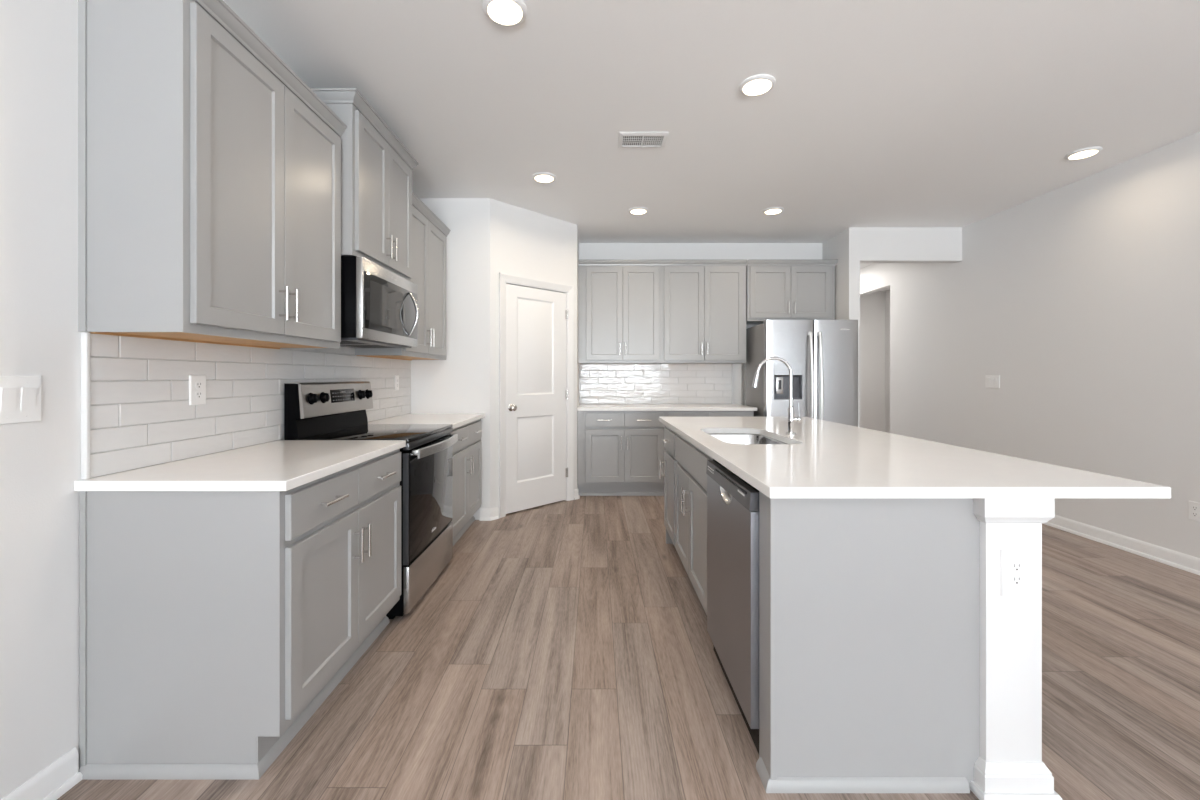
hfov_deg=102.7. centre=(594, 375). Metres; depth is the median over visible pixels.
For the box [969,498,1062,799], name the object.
island column
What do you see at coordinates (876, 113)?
ceiling
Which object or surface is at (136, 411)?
tile backsplash
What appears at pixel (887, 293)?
wall
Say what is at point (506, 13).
recessed light
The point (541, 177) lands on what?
recessed light
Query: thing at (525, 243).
wall
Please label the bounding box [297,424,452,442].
cooktop
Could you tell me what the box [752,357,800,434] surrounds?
faucet
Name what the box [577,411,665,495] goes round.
base cabinet
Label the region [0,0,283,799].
wall
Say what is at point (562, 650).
floor
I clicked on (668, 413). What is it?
base cabinet
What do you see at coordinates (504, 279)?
trim
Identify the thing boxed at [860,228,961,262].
wall header
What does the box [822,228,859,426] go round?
wall
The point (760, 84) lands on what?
recessed light
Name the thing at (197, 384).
receptacle
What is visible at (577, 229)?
wall
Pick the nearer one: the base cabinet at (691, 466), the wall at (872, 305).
the base cabinet at (691, 466)
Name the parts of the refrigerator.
freezer door, freezer handle, fridge handle, fridge door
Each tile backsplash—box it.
[81,332,410,478]
[579,364,732,403]
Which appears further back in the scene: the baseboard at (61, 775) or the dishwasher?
the dishwasher
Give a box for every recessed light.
[482,0,526,26]
[532,172,555,182]
[628,207,647,214]
[739,74,775,96]
[763,207,783,214]
[1064,146,1102,159]
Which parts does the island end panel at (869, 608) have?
shoe moulding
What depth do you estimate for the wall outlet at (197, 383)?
1.90 m
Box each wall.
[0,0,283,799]
[410,198,489,519]
[490,198,576,508]
[577,229,578,487]
[579,243,821,404]
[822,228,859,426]
[860,131,1199,557]
[860,291,884,431]
[885,290,889,432]
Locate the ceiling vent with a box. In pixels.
[618,132,668,146]
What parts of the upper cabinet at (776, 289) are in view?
panel, door, crown moulding, door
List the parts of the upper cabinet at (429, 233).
panel, door, handle, crown moulding, handle, door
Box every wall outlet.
[189,375,205,404]
[395,375,398,389]
[1000,549,1028,595]
[1189,501,1199,521]
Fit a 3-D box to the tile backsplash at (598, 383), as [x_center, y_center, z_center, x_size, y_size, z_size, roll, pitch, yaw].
[0.699,0.091,5.500,1.758,0.460,0.020,0,0,0]
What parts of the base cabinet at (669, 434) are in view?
drawer, door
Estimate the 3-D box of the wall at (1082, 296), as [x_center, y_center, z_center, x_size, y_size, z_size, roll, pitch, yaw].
[3.830,-0.145,1.300,0.120,2.760,14.600,0,0,0]
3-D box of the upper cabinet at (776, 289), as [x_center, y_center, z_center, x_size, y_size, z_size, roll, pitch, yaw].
[2.139,-0.921,5.323,0.983,0.660,0.375,0,0,0]
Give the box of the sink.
[709,434,786,443]
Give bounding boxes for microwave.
[340,256,418,347]
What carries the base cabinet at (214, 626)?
on the floor
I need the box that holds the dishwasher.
[706,460,758,753]
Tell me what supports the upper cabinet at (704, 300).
attached to the wall at (747, 251)
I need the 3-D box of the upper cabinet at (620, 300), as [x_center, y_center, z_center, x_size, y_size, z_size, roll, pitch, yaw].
[0.270,-0.696,5.323,0.900,1.110,0.375,0,0,0]
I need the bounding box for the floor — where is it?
[57,496,1199,799]
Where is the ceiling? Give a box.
[223,0,1199,290]
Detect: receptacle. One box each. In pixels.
[195,382,202,387]
[195,391,202,397]
[1011,562,1021,571]
[1011,575,1021,584]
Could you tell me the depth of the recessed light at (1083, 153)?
3.26 m
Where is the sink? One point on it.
(728, 438)
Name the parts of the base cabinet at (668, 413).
drawer, drawer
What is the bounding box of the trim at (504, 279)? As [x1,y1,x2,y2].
[499,272,573,517]
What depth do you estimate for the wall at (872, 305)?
8.60 m
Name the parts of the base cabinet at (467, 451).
drawer, door, shoe moulding, handle, handle, drawer, door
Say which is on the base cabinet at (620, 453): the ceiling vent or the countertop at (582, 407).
the countertop at (582, 407)
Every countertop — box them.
[74,440,405,490]
[368,413,484,428]
[577,404,756,410]
[659,417,1170,497]
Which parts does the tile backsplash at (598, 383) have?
edge trim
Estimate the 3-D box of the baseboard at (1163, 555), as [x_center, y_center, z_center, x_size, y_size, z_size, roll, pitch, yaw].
[3.757,1.186,3.315,0.026,0.098,5.630,0,0,0]
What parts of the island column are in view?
moulding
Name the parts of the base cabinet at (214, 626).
shoe moulding, drawer, door, handle, handle, handle, drawer, door, handle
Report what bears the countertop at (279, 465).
on the base cabinet at (214, 626)
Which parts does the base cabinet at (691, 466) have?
door, handle, handle, drawer, door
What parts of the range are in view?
knob, knob, control panel, knob, knob, storage drawer, trim, oven door, oven glass, oven handle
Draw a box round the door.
[506,284,567,513]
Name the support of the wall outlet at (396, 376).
attached to the tile backsplash at (136, 411)
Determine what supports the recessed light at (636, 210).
in the ceiling
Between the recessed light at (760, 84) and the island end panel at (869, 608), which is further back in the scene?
the recessed light at (760, 84)
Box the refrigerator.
[743,320,857,426]
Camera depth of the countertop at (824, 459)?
1.72 m
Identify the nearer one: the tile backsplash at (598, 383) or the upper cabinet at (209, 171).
the upper cabinet at (209, 171)
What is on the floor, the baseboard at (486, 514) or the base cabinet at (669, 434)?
the base cabinet at (669, 434)
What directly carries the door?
in the wall at (525, 243)
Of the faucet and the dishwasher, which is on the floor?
the dishwasher
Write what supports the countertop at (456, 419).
on the base cabinet at (467, 451)
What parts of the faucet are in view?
spout, lever handle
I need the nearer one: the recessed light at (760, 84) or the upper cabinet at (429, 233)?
the recessed light at (760, 84)
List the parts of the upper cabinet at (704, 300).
door, crown moulding, door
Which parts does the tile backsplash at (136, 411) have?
edge trim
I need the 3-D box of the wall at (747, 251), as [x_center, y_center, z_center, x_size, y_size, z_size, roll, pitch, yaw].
[0.503,-0.145,5.570,4.437,2.760,0.120,0,0,0]
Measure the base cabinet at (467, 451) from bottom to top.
0.882 m
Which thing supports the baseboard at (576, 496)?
attached to the wall at (525, 243)
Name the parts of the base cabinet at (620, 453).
drawer, door, shoe moulding, drawer, door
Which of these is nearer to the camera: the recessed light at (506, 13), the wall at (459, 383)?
the recessed light at (506, 13)
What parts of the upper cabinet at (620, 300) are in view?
door, crown moulding, door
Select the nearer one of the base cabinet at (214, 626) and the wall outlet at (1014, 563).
the wall outlet at (1014, 563)
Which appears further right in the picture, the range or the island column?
the island column
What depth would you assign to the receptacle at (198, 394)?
1.90 m
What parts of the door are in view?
knob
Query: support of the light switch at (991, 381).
attached to the wall at (1082, 296)
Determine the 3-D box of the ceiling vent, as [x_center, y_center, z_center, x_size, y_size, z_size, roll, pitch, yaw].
[0.307,-1.519,3.095,0.310,0.012,0.196,0,0,0]
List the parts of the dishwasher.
control panel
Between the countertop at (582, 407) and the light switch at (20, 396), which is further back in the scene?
the countertop at (582, 407)
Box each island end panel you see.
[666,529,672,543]
[756,491,979,792]
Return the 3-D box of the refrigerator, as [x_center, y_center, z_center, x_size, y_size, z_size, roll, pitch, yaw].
[2.129,0.327,5.040,0.906,1.756,0.840,0,0,0]
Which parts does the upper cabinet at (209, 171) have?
panel, door, crown moulding, handle, handle, door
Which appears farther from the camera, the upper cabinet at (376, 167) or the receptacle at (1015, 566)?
the upper cabinet at (376, 167)
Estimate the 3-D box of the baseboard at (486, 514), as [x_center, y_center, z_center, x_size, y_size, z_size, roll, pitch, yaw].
[-0.904,1.186,4.120,0.170,0.098,0.059,0,0,-22]
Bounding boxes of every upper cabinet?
[78,0,346,348]
[310,88,417,280]
[355,192,450,359]
[578,259,661,363]
[659,259,746,363]
[746,259,837,323]
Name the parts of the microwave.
door glass, door handle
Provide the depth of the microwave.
2.58 m
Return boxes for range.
[284,381,457,618]
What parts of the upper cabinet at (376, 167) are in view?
crown moulding, door, handle, handle, door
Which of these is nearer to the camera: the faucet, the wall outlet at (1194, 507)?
the faucet
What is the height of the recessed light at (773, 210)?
0.015 m
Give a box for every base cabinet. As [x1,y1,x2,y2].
[79,449,400,779]
[448,419,481,545]
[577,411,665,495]
[660,426,683,565]
[666,411,753,416]
[675,434,713,614]
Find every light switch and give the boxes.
[0,376,40,424]
[985,375,999,387]
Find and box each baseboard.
[1,747,82,799]
[480,507,498,520]
[574,488,579,499]
[1042,515,1199,574]

